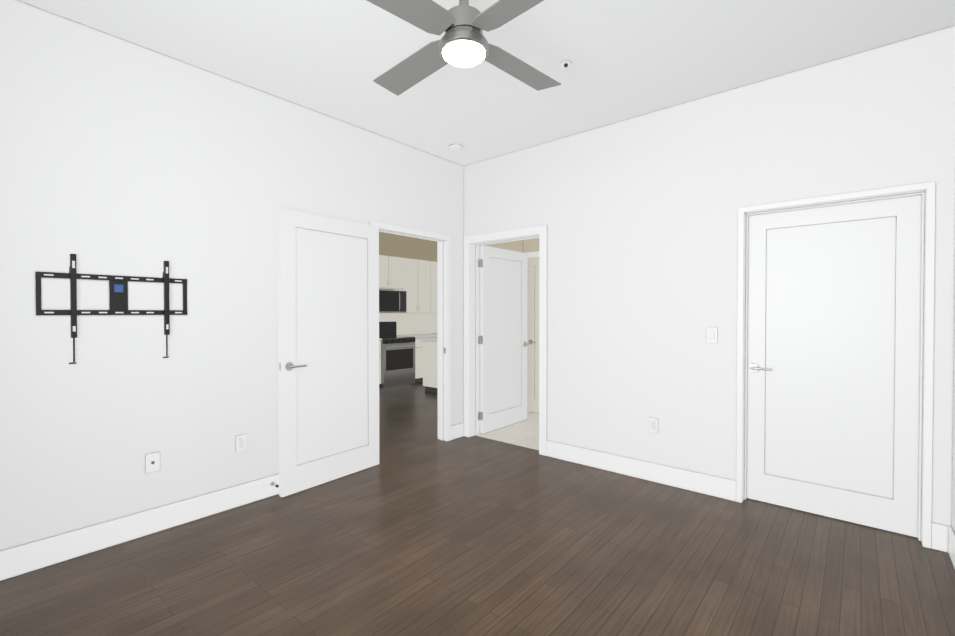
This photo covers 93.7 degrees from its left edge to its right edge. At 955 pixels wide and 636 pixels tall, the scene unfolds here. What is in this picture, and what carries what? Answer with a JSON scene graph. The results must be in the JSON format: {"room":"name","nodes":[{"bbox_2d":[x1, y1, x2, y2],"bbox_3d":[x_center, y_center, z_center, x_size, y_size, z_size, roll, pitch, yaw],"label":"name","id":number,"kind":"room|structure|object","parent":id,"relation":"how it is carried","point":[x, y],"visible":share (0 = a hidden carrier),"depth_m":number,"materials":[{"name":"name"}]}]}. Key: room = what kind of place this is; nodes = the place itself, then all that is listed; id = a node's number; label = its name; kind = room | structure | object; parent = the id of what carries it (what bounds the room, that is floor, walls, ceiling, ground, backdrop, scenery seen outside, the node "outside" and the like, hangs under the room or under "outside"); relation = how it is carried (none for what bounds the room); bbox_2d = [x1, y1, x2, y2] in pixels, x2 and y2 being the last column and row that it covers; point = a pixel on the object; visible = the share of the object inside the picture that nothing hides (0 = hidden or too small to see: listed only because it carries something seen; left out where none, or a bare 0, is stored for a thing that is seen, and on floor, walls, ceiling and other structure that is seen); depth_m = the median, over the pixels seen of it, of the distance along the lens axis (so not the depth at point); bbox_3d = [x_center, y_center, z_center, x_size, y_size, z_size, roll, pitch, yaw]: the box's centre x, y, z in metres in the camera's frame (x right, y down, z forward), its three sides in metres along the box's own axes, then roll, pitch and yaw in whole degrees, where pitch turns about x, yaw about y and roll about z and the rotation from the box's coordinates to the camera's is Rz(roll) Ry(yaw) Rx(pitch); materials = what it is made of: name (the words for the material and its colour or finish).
{"room":"empty bedroom","nodes":[
{"label":"empty bedroom","id":0,"kind":"room"},
{"bbox_2d":[0,0,463,550],"bbox_3d":[-1.538,0.333,3.450,0.120,4.000,4.375,1,1,40],"label":"wall","id":1,"kind":"structure","parent":0,"point":[118,156],"depth_m":2.76,"materials":[{"name":"paint"}]},
{"bbox_2d":[35,254,186,363],"bbox_3d":[-2.112,-0.051,2.641,0.046,0.608,0.703,1,1,40],"label":"mount","id":2,"kind":"object","parent":1,"relation":"attached to","point":[118,295],"visible":1,"depth_m":2.63,"materials":[{"name":"black metal"}]},
{"bbox_2d":[0,474,278,580],"bbox_3d":[-1.883,1.264,2.948,0.017,0.150,2.846,1,1,40],"label":"baseboard","id":3,"kind":"structure","parent":1,"relation":"attached to","point":[26,558],"depth_m":2.68,"materials":[{"name":"white paint"}]},
{"bbox_2d":[145,452,159,473],"bbox_3d":[-2.019,0.901,2.785,0.016,0.120,0.076,1,1,40],"label":"outlet","id":4,"kind":"object","parent":1,"relation":"attached to","point":[152,462],"visible":1,"depth_m":2.79,"materials":[{"name":"white plastic"}]},
{"bbox_2d":[236,434,246,451],"bbox_3d":[-1.680,0.891,3.189,0.009,0.120,0.076,1,1,40],"label":"electrical outlet","id":5,"kind":"object","parent":1,"relation":"attached to","point":[241,442],"visible":1,"depth_m":3.18,"materials":[{"name":"white plastic"}]},
{"bbox_2d":[278,208,378,496],"bbox_3d":[-1.160,0.256,3.655,0.146,2.133,0.921,1,1,40],"label":"open door","id":6,"kind":"structure","parent":1,"relation":"in","point":[328,309],"depth_m":3.60,"materials":[{"name":"white paint"}]},
{"bbox_2d":[370,221,450,440],"bbox_3d":[-0.679,0.223,4.457,0.150,2.197,1.032,1,1,40],"label":"trim","id":7,"kind":"structure","parent":1,"relation":"attached to","point":[444,330],"depth_m":4.79,"materials":[{"name":"white paint"}]},
{"bbox_2d":[451,423,463,438],"bbox_3d":[-0.283,1.240,5.037,0.014,0.150,0.347,1,1,40],"label":"baseboard","id":8,"kind":"structure","parent":1,"relation":"attached to","point":[458,429],"depth_m":4.89,"materials":[{"name":"white paint"}]},
{"bbox_2d":[379,232,436,289],"bbox_3d":[-2.330,-0.222,8.298,0.120,3.000,7.700,1,1,40],"label":"wall","id":9,"kind":"structure","parent":0,"point":[395,245],"depth_m":9.21,"materials":[{"name":"beige paint"}]},
{"bbox_2d":[379,255,406,290],"bbox_3d":[-1.802,-0.873,8.564,0.327,0.605,0.760,1,1,40],"label":"upper cabinet","id":10,"kind":"object","parent":9,"relation":"attached to","point":[392,270],"depth_m":8.54,"materials":[{"name":"beige wood"}]},
{"bbox_2d":[379,290,406,312],"bbox_3d":[-1.752,-0.312,8.527,0.423,0.425,0.752,1,1,40],"label":"over-the-range microwave","id":11,"kind":"object","parent":10,"relation":"attached to","point":[392,301],"visible":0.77,"depth_m":8.43,"materials":[{"name":"silver metal"}]},
{"bbox_2d":[391,259,430,314],"bbox_3d":[-1.324,-0.642,9.128,0.327,1.080,0.708,1,1,40],"label":"upper cabinet","id":12,"kind":"object","parent":9,"relation":"attached to","point":[416,279],"depth_m":9.05,"materials":[{"name":"beige wood"}]},
{"bbox_2d":[431,261,436,314],"bbox_3d":[-0.865,-0.648,9.668,0.327,1.080,0.708,1,1,40],"label":"upper cabinet","id":13,"kind":"object","parent":9,"relation":"attached to","point":[433,264],"depth_m":9.37,"materials":[{"name":"beige wood"}]},
{"bbox_2d":[0,382,954,635],"bbox_3d":[0.082,1.363,5.264,7.750,0.100,9.220,1,1,40],"label":"floor","id":14,"kind":"structure","parent":0,"point":[420,529],"depth_m":2.43,"materials":[{"name":"brown wood"}]},
{"bbox_2d":[379,339,381,383],"bbox_3d":[-2.069,0.841,8.062,0.597,0.880,0.372,1,1,40],"label":"base cabinet","id":15,"kind":"object","parent":14,"relation":"on","point":[379,339],"depth_m":7.98,"materials":[{"name":"beige wood"}]},
{"bbox_2d":[379,322,414,388],"bbox_3d":[-1.653,0.666,8.454,0.681,1.180,0.760,1,1,40],"label":"range","id":16,"kind":"object","parent":14,"relation":"on","point":[397,360],"visible":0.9,"depth_m":8.28,"materials":[{"name":"silver metal"}]},
{"bbox_2d":[397,335,422,382],"bbox_3d":[-1.298,0.830,8.968,0.597,0.880,0.472,1,1,40],"label":"base cabinet","id":17,"kind":"object","parent":14,"relation":"on","point":[418,343],"depth_m":8.71,"materials":[{"name":"beige wood"}]},
{"bbox_2d":[399,335,436,338],"bbox_3d":[-0.983,0.366,9.315,0.619,0.040,1.416,1,1,40],"label":"countertop","id":18,"kind":"structure","parent":17,"relation":"on","point":[416,336],"depth_m":8.90,"materials":[{"name":"white stone"}]},
{"bbox_2d":[423,342,436,392],"bbox_3d":[-0.051,0.837,8.373,0.630,0.880,2.050,1,1,40],"label":"base cabinet","id":19,"kind":"object","parent":14,"relation":"on","point":[430,364],"depth_m":7.68,"materials":[{"name":"beige wood"}]},
{"bbox_2d":[421,338,436,341],"bbox_3d":[-0.057,0.377,8.360,0.670,0.040,2.070,1,1,40],"label":"countertop","id":20,"kind":"structure","parent":19,"relation":"on","point":[429,339],"depth_m":7.68,"materials":[{"name":"white stone"}]},
{"bbox_2d":[18,0,954,165],"bbox_3d":[0.082,-1.737,5.229,7.750,0.100,9.220,1,1,40],"label":"ceiling","id":21,"kind":"structure","parent":0,"point":[628,59],"depth_m":2.77,"materials":[{"name":"paint"}]},
{"bbox_2d":[449,144,462,151],"bbox_3d":[-0.211,-1.657,4.376,0.132,0.040,0.132,1,1,40],"label":"smoke detector","id":22,"kind":"object","parent":21,"relation":"attached to","point":[455,147],"visible":1,"depth_m":4.33,"materials":[{"name":"white plastic"}]},
{"bbox_2d":[367,0,560,95],"bbox_3d":[-0.066,-1.453,2.180,1.096,0.399,1.096,0,1,1],"label":"ceiling fan","id":23,"kind":"object","parent":21,"relation":"hanging from","point":[463,41],"visible":1,"depth_m":2.12,"materials":[{"name":"silver metal"}]},
{"bbox_2d":[560,60,571,67],"bbox_3d":[0.577,-1.651,2.918,0.072,0.020,0.072,1,1,40],"label":"sprinkler","id":24,"kind":"object","parent":21,"relation":"attached to","point":[566,63],"visible":1,"depth_m":2.91,"materials":[{"name":"white plastic"}]},
{"bbox_2d":[484,240,522,251],"bbox_3d":[0.199,-0.194,5.854,0.100,3.000,1.445,1,1,40],"label":"wall","id":25,"kind":"structure","parent":0,"point":[517,246],"depth_m":6.08,"materials":[{"name":"beige paint"}]},
{"bbox_2d":[475,412,538,449],"bbox_3d":[0.996,1.312,5.072,2.150,0.006,1.427,1,1,40],"label":"floor","id":26,"kind":"structure","parent":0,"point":[524,433],"depth_m":5.03,"materials":[{"name":"beige tile"}]},
{"bbox_2d":[523,238,538,252],"bbox_3d":[1.491,-0.192,5.636,2.350,3.000,0.100,1,1,40],"label":"wall","id":27,"kind":"structure","parent":0,"point":[530,245],"depth_m":6.20,"materials":[{"name":"beige paint"}]},
{"bbox_2d":[526,251,538,257],"bbox_3d":[1.008,0.197,5.976,0.920,2.215,0.015,1,1,40],"label":"door frame","id":28,"kind":"structure","parent":27,"relation":"attached to","point":[533,254],"depth_m":6.16,"materials":[{"name":"white paint"}]},
{"bbox_2d":[527,257,538,412],"bbox_3d":[0.968,0.235,5.931,0.759,2.123,0.100,1,1,40],"label":"bathroom door","id":29,"kind":"structure","parent":27,"relation":"in","point":[533,337],"depth_m":6.12,"materials":[{"name":"beige paint"}]},
{"bbox_2d":[464,25,954,526],"bbox_3d":[1.247,0.328,3.906,4.230,4.000,0.170,1,1,40],"label":"wall","id":30,"kind":"structure","parent":0,"point":[638,216],"depth_m":3.45,"materials":[{"name":"white paint"}]},
{"bbox_2d":[478,245,528,433],"bbox_3d":[0.318,0.242,5.374,0.160,2.123,0.942,1,1,40],"label":"bathroom door","id":31,"kind":"structure","parent":30,"relation":"in","point":[502,339],"depth_m":5.33,"materials":[{"name":"white paint"}]},
{"bbox_2d":[464,225,546,455],"bbox_3d":[0.316,0.211,4.698,1.067,2.215,0.200,1,1,40],"label":"trim","id":32,"kind":"structure","parent":30,"relation":"attached to","point":[473,244],"depth_m":4.92,"materials":[{"name":"white paint"}]},
{"bbox_2d":[546,440,735,501],"bbox_3d":[1.272,1.255,3.775,1.603,0.150,0.014,1,1,40],"label":"baseboard","id":33,"kind":"structure","parent":30,"relation":"attached to","point":[706,484],"depth_m":3.66,"materials":[{"name":"white paint"}]},
{"bbox_2d":[649,417,657,432],"bbox_3d":[1.429,0.871,3.640,0.076,0.120,0.009,1,1,40],"label":"electrical outlet","id":34,"kind":"object","parent":30,"relation":"attached to","point":[653,424],"visible":1,"depth_m":3.64,"materials":[{"name":"white plastic"}]},
{"bbox_2d":[707,327,717,342],"bbox_3d":[1.756,0.128,3.352,0.076,0.120,0.010,1,1,40],"label":"light switch","id":35,"kind":"object","parent":30,"relation":"attached to","point":[712,334],"visible":1,"depth_m":3.35,"materials":[{"name":"white plastic"}]},
{"bbox_2d":[746,195,921,537],"bbox_3d":[2.342,0.289,3.014,0.920,2.083,0.159,1,1,40],"label":"closed door","id":36,"kind":"structure","parent":30,"relation":"in","point":[833,354],"depth_m":2.96,"materials":[{"name":"white paint"}]},
{"bbox_2d":[736,181,935,548],"bbox_3d":[2.318,0.273,2.984,0.999,2.131,0.184,1,1,40],"label":"door frame","id":37,"kind":"structure","parent":30,"relation":"attached to","point":[926,191],"depth_m":2.69,"materials":[{"name":"white paint"}]},
{"bbox_2d":[952,311,954,532],"bbox_3d":[1.417,-0.138,0.929,0.120,3.000,4.375,1,1,40],"label":"wall","id":38,"kind":"structure","parent":0,"point":[953,501],"depth_m":2.53,"materials":[{"name":"paint"}]},
{"bbox_2d":[940,525,954,568],"bbox_3d":[1.363,1.286,0.991,0.020,0.150,4.135,1,1,40],"label":"baseboard","id":39,"kind":"structure","parent":38,"relation":"attached to","point":[947,535],"depth_m":2.56,"materials":[{"name":"white paint"}]}
]}

